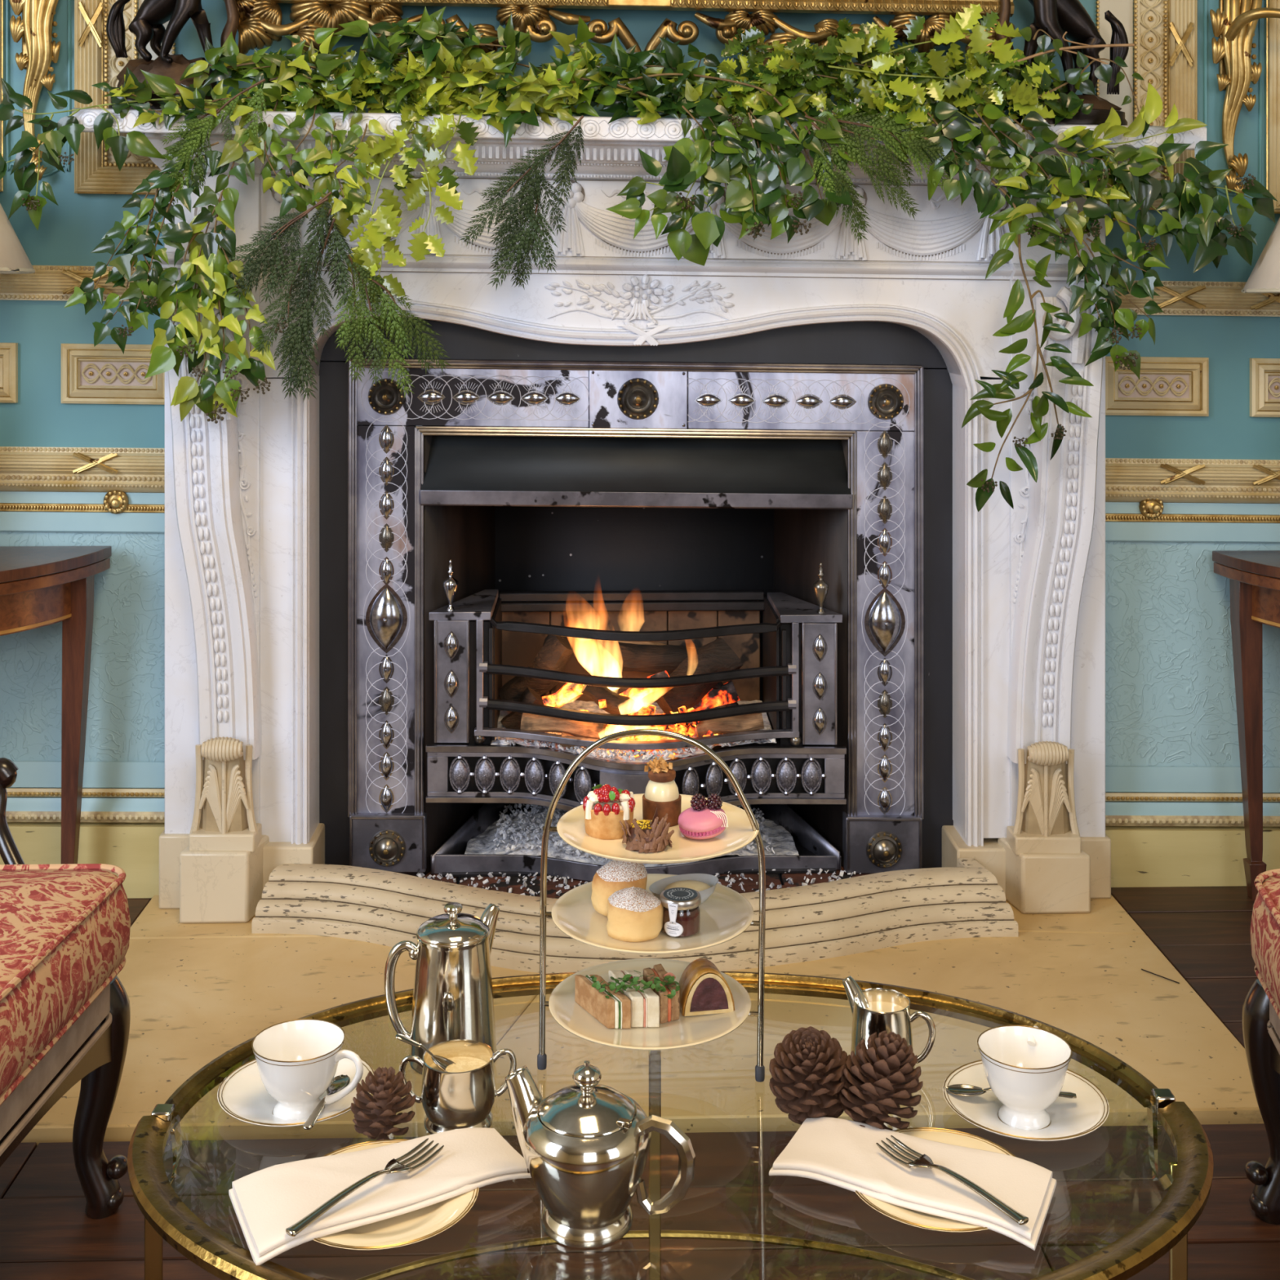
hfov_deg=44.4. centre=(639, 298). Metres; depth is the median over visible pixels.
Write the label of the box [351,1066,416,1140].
pine cone
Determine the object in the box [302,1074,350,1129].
teaspoon
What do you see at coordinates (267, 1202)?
napkin
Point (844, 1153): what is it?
napkin
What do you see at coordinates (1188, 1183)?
coffee table
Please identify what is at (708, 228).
ivy spray
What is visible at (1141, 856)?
baseboard
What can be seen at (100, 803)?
trim
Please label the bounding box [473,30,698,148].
ivy spray
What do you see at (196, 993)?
hearth
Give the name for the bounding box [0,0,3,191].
wall frame
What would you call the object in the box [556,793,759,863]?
plate
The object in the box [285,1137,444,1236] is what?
fork
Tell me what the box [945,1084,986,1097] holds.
spoon bowl
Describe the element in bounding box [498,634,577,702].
log
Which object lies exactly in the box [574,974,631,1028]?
sandwich
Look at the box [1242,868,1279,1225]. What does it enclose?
armchair
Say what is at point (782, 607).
ledge
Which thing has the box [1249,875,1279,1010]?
seat cushion
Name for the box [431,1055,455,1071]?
spoon bowl
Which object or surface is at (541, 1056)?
cake stand
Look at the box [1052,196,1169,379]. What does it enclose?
ivy spray
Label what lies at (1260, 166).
trim
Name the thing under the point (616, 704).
log
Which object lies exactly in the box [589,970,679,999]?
garnish
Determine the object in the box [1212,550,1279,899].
table
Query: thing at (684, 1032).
plate
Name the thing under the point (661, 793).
cake
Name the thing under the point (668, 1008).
sandwich
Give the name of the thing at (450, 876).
cinders
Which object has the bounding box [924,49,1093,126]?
ivy spray
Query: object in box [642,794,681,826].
cup
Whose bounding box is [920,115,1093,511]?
ivy spray
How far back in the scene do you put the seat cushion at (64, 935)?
1.84 m
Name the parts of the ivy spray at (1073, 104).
stem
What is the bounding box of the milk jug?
[842,975,935,1069]
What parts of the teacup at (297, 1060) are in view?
handle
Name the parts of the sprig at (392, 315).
stem, stem, stem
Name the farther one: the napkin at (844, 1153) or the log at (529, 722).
the log at (529, 722)
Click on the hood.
(451, 464)
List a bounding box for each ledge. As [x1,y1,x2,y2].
[428,589,497,620]
[767,592,842,622]
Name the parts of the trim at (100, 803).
egg moulding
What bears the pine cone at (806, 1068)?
on the coffee table at (1188, 1183)
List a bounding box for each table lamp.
[0,203,35,274]
[1241,217,1279,293]
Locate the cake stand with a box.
[537,728,765,1082]
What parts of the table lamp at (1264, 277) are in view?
shade trim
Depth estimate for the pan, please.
3.19 m
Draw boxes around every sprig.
[161,78,266,205]
[216,191,356,402]
[333,254,451,398]
[460,115,584,288]
[804,111,963,244]
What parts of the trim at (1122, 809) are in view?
egg moulding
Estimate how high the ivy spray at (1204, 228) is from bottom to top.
0.267 m
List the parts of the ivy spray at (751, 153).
stem, stem, stem, stem, stem, stem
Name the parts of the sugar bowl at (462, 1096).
handle, handle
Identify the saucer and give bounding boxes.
[217,1057,373,1127]
[942,1059,1109,1141]
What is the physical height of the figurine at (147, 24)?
0.423 m
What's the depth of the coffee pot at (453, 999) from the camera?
1.50 m
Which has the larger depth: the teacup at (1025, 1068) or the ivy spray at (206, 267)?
the ivy spray at (206, 267)
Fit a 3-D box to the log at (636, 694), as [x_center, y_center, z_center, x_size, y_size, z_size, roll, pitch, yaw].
[0.006,0.800,3.200,0.124,0.084,0.040,0,0,-2]
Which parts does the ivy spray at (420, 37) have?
stem, stem, stem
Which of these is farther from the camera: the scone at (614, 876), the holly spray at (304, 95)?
the holly spray at (304, 95)
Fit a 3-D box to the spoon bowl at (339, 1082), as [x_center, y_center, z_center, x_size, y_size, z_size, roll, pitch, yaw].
[-0.278,0.726,1.446,0.021,0.004,0.037,0,0,-2]
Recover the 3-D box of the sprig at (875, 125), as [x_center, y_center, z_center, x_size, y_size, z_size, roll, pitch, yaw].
[0.456,-0.225,2.955,0.299,0.254,0.054,0,0,1]
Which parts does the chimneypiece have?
capital moulding, torus moulding, husk chain, plinth moulding, bed moulding, frieze panel, torus moulding, arch moulding, plinth moulding, torus moulding, husk chain, capital moulding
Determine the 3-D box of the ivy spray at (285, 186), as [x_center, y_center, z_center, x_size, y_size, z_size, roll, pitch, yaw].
[-0.601,-0.272,2.941,0.270,0.265,0.088,0,0,-2]
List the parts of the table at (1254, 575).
leg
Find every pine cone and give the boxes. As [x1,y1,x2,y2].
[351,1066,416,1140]
[768,1026,852,1124]
[838,1031,923,1130]
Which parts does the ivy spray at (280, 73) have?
stem, stem, stem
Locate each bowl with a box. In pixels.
[326,1074,350,1094]
[399,1039,516,1134]
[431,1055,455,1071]
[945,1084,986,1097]
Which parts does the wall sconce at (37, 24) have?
plate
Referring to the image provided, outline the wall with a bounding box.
[0,0,1279,793]
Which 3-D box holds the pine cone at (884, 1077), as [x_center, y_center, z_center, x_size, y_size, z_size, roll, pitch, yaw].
[0.213,0.693,1.391,0.073,0.083,0.072,0,0,-40]
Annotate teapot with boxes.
[504,1060,695,1248]
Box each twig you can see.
[556,77,648,97]
[629,72,782,106]
[1013,31,1134,64]
[1141,968,1179,983]
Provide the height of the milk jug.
0.078 m
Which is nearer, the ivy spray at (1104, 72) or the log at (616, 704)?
the ivy spray at (1104, 72)
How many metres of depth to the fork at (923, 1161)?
1.28 m
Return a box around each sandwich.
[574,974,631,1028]
[608,969,659,1027]
[643,964,679,1023]
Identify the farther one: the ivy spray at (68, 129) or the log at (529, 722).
the log at (529, 722)
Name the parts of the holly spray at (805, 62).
stem, stem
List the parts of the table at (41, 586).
leg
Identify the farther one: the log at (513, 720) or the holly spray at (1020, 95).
the log at (513, 720)
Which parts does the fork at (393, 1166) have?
handle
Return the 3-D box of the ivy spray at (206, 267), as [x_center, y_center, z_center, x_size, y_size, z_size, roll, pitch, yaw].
[-0.786,-0.073,2.929,0.265,0.610,0.097,0,0,-4]
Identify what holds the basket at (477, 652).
in the fireplace insert
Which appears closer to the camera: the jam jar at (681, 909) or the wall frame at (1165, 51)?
the jam jar at (681, 909)
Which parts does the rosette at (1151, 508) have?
knob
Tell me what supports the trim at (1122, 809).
attached to the wall
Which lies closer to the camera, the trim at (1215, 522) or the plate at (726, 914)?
the plate at (726, 914)
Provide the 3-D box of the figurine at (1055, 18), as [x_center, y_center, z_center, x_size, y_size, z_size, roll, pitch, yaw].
[0.822,-0.547,3.065,0.261,0.426,0.134,0,0,-2]
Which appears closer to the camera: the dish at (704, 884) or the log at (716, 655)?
the dish at (704, 884)
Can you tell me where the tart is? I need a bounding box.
[582,784,635,839]
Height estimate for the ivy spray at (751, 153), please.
0.284 m
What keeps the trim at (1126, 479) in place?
attached to the wall
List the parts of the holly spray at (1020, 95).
stem, stem, stem, stem, stem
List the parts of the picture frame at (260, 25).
frame rail, name plate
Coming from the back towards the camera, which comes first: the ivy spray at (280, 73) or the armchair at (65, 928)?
the ivy spray at (280, 73)
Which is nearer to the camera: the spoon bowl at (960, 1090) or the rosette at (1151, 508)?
the spoon bowl at (960, 1090)
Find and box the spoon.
[395,1032,455,1071]
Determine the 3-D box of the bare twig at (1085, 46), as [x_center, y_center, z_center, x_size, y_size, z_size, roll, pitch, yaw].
[0.822,-0.472,2.970,0.231,0.063,0.014,0,0,-2]
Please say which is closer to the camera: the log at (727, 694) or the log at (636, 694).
the log at (636, 694)
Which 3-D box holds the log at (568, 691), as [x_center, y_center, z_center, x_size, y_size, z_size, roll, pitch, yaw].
[-0.155,0.812,3.218,0.093,0.069,0.038,0,0,-2]
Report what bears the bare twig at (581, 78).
attached to the ivy spray at (667, 54)
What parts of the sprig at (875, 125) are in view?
stem, stem, stem, stem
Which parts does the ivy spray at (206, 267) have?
stem, stem, stem, stem, stem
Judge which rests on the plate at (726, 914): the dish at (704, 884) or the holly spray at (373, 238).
the dish at (704, 884)
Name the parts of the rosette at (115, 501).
knob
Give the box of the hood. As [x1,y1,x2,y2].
[421,435,850,494]
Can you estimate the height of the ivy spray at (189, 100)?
0.129 m
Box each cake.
[619,808,674,853]
[642,754,681,826]
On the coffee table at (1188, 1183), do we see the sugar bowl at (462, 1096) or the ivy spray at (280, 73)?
the sugar bowl at (462, 1096)
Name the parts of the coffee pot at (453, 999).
handle, pot, lid, spout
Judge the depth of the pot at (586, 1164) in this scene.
1.23 m
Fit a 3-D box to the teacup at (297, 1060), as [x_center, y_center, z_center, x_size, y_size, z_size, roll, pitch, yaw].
[-0.306,0.703,1.417,0.082,0.065,0.091,0,0,-34]
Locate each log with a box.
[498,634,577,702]
[500,687,543,729]
[520,712,606,738]
[542,682,584,707]
[559,732,611,750]
[581,684,635,715]
[598,640,695,675]
[613,640,694,648]
[618,670,669,703]
[629,724,675,728]
[652,637,742,714]
[690,680,739,711]
[696,712,764,737]
[712,681,738,706]
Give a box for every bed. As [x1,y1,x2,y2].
[490,699,776,762]
[580,699,718,756]
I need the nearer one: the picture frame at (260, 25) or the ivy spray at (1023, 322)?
the ivy spray at (1023, 322)
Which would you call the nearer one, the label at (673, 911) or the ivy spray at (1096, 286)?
the label at (673, 911)
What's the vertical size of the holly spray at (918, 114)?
0.215 m
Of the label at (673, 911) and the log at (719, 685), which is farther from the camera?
the log at (719, 685)
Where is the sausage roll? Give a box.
[679,958,734,1016]
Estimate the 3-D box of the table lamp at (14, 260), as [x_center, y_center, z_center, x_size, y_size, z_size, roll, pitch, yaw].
[-1.385,0.119,2.891,0.507,0.741,0.507,0,0,-2]
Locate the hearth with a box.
[20,894,1263,1146]
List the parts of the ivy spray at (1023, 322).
stem, stem, stem, stem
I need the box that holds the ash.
[464,803,799,866]
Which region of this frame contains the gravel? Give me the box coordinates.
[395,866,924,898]
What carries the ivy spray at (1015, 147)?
attached to the chimneypiece
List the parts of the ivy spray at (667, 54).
stem, stem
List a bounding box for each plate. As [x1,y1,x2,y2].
[313,1138,479,1250]
[548,958,751,1050]
[551,873,753,954]
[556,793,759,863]
[854,1127,1017,1232]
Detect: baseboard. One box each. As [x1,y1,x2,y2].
[0,822,164,898]
[1105,826,1279,887]
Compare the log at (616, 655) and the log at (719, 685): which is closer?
the log at (719, 685)
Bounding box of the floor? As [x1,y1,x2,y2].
[0,873,1279,1279]
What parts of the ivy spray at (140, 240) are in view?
stem, stem, stem, stem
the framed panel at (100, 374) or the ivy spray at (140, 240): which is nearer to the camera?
the ivy spray at (140, 240)
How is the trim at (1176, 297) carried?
attached to the wall
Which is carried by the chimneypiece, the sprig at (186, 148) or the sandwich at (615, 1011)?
the sprig at (186, 148)
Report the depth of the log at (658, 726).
3.13 m
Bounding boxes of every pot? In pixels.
[384,902,499,1075]
[522,1091,651,1248]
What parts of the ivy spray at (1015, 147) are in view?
stem, stem, stem, stem, stem, stem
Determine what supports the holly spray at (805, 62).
on the chimneypiece
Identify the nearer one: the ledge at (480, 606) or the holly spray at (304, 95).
the holly spray at (304, 95)
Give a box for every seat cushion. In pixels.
[0,870,130,1097]
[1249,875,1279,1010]
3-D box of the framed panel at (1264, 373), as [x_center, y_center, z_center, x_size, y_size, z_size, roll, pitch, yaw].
[1.349,0.183,3.197,0.211,0.122,0.016,0,0,-2]
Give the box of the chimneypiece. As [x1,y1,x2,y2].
[71,107,1206,923]
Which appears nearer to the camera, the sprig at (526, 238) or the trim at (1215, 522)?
the sprig at (526, 238)
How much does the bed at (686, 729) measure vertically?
0.111 m
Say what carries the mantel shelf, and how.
attached to the chimneypiece
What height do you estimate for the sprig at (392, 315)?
0.270 m
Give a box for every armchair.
[0,757,130,1219]
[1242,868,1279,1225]
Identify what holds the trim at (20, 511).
attached to the wall
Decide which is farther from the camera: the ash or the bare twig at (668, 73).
the ash
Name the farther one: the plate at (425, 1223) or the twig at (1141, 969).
the twig at (1141, 969)
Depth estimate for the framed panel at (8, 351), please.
3.12 m
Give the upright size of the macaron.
0.037 m
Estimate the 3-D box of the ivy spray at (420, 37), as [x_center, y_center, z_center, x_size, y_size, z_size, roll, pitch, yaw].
[-0.407,-0.453,2.973,0.395,0.195,0.179,0,0,3]
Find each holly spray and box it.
[271,48,472,121]
[306,102,483,302]
[711,17,916,119]
[807,23,1023,134]
[827,3,1066,161]
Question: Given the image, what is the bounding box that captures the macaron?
[677,793,728,839]
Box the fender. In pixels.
[251,857,1017,973]
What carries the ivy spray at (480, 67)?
on the chimneypiece
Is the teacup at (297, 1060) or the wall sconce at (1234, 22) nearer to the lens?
the teacup at (297, 1060)
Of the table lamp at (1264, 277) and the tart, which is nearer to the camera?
the tart
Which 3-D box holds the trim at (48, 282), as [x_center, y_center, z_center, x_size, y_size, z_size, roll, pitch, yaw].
[-1.748,-0.038,3.100,1.634,0.091,0.032,0,0,-2]
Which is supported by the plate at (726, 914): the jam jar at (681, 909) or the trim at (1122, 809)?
the jam jar at (681, 909)
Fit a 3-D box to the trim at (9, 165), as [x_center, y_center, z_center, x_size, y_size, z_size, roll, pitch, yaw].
[-1.199,-0.562,3.130,0.129,0.645,0.006,0,0,-2]
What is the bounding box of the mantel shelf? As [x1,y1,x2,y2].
[71,107,1206,150]
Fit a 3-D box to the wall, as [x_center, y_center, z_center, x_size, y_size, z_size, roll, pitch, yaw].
[-0.099,-0.410,3.414,6.200,3.200,0.500,0,0,-2]
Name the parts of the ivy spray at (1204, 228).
stem, stem, stem, stem, stem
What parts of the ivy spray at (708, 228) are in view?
stem, stem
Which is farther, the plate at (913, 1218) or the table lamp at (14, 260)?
the table lamp at (14, 260)
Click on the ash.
(521, 833)
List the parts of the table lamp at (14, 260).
shade trim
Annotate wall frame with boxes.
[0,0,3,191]
[74,0,1197,209]
[1266,0,1279,213]
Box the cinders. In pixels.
[416,868,861,896]
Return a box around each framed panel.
[0,342,17,403]
[61,343,164,404]
[1105,355,1208,416]
[1249,358,1279,417]
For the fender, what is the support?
on the hearth
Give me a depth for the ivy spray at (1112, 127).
2.95 m
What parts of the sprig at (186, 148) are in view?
stem, stem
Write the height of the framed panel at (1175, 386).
0.122 m
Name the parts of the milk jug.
spout, handle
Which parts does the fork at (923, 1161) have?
handle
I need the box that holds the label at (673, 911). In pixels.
[666,905,679,933]
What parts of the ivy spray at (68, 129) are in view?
stem, stem, stem, stem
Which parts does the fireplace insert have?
steel panel, steel panel, moulding, panel, steel panel, steel panel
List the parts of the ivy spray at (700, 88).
stem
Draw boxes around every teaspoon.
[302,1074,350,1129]
[945,1084,1076,1098]
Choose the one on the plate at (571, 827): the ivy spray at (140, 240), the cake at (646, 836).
the cake at (646, 836)
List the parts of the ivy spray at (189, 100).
stem, stem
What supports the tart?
on the plate at (571, 827)
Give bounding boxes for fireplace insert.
[318,316,953,875]
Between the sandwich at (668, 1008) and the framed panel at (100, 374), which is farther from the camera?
the framed panel at (100, 374)
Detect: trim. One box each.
[0,265,164,301]
[0,446,164,493]
[0,491,164,533]
[5,0,71,177]
[5,760,164,822]
[1105,280,1279,316]
[1105,457,1279,503]
[1105,502,1279,542]
[1105,765,1279,826]
[1204,0,1262,196]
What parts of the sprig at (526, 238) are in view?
stem, stem, stem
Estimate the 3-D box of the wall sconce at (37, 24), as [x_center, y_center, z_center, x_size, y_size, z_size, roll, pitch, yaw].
[-1.188,-0.477,3.104,0.108,0.489,0.057,0,0,15]
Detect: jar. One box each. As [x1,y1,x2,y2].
[659,887,701,937]
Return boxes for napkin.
[228,1127,531,1265]
[768,1116,1056,1250]
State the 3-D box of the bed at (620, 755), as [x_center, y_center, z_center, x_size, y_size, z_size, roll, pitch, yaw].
[-0.015,0.891,3.234,0.575,0.027,0.393,0,0,-2]
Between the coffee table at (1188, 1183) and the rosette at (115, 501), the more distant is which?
the rosette at (115, 501)
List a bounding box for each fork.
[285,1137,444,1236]
[875,1135,1028,1225]
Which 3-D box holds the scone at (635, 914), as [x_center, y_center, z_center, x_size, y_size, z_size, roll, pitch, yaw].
[-0.005,0.568,1.460,0.053,0.043,0.053,0,0,-2]
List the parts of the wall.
dado panel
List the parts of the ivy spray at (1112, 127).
stem, stem, stem, stem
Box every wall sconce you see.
[8,0,61,180]
[1209,0,1279,195]
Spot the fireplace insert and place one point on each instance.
(734, 463)
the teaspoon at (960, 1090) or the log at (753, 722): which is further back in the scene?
the log at (753, 722)
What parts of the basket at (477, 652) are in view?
cheek plate, grate post, grate post, rail, apron rail, apron rail, grate post, grate post, cheek plate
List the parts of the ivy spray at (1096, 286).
stem, stem, stem, stem, stem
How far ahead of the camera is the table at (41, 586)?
3.02 m
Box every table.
[0,546,111,863]
[127,971,1213,1279]
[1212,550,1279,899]
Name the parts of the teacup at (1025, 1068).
handle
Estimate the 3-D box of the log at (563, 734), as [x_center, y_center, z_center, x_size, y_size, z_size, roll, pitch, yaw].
[-0.106,0.889,3.128,0.110,0.048,0.027,0,0,-2]
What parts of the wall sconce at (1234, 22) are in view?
plate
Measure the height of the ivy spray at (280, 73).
0.192 m
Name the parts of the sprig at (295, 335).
stem, stem, stem, stem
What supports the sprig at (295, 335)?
hanging from the chimneypiece
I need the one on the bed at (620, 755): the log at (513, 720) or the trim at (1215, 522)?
the log at (513, 720)
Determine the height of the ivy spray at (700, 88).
0.156 m
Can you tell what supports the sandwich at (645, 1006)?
on the plate at (684, 1032)
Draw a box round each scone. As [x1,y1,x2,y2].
[591,859,647,916]
[606,886,663,942]
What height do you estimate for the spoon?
0.035 m
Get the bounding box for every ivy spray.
[0,69,212,230]
[64,130,222,354]
[91,66,253,132]
[144,98,287,423]
[179,27,365,122]
[244,91,387,223]
[329,6,529,108]
[384,16,611,141]
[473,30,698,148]
[581,43,836,124]
[606,137,742,266]
[680,95,862,243]
[919,101,1160,243]
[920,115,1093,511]
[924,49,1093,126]
[987,82,1207,247]
[1017,26,1150,181]
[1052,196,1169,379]
[1112,133,1277,273]
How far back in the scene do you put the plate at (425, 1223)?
1.24 m
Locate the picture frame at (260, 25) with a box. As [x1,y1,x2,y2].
[223,0,1014,64]
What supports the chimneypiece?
on the hearth
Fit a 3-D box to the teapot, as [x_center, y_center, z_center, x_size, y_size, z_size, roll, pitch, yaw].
[-0.034,0.675,1.262,0.134,0.129,0.107,0,0,-16]
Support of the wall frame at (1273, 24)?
attached to the wall
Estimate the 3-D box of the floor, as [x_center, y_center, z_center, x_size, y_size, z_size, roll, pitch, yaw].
[-0.001,1.219,0.050,6.400,0.061,7.300,0,0,-2]
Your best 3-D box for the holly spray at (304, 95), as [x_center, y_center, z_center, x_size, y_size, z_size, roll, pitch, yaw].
[-0.511,-0.415,2.974,0.453,0.173,0.149,0,0,-2]
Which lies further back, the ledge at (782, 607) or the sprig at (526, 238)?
the ledge at (782, 607)
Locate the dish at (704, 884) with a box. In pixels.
[648,873,718,903]
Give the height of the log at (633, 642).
0.067 m
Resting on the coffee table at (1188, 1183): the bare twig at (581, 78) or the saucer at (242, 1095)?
the saucer at (242, 1095)
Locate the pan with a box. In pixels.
[431,803,840,881]
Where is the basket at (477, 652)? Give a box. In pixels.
[426,560,846,811]
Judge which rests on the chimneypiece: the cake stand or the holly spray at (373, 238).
the holly spray at (373, 238)
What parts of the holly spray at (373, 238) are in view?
stem, stem, stem, stem, stem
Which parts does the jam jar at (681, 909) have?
lid, lid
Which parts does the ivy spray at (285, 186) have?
stem, stem, stem, stem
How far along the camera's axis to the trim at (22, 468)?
3.11 m
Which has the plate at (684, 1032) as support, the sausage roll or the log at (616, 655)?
the sausage roll
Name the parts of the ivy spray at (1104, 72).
stem, stem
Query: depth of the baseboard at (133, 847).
3.11 m
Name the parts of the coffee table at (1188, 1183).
leg, leg, rim rail, glass, rim rail, leg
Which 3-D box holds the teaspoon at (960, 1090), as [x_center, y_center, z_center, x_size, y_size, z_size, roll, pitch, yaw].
[0.338,0.725,1.433,0.116,0.008,0.020,0,0,7]
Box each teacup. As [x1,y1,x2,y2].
[251,1018,363,1119]
[977,1025,1071,1129]
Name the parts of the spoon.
spoon handle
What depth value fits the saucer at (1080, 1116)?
1.42 m

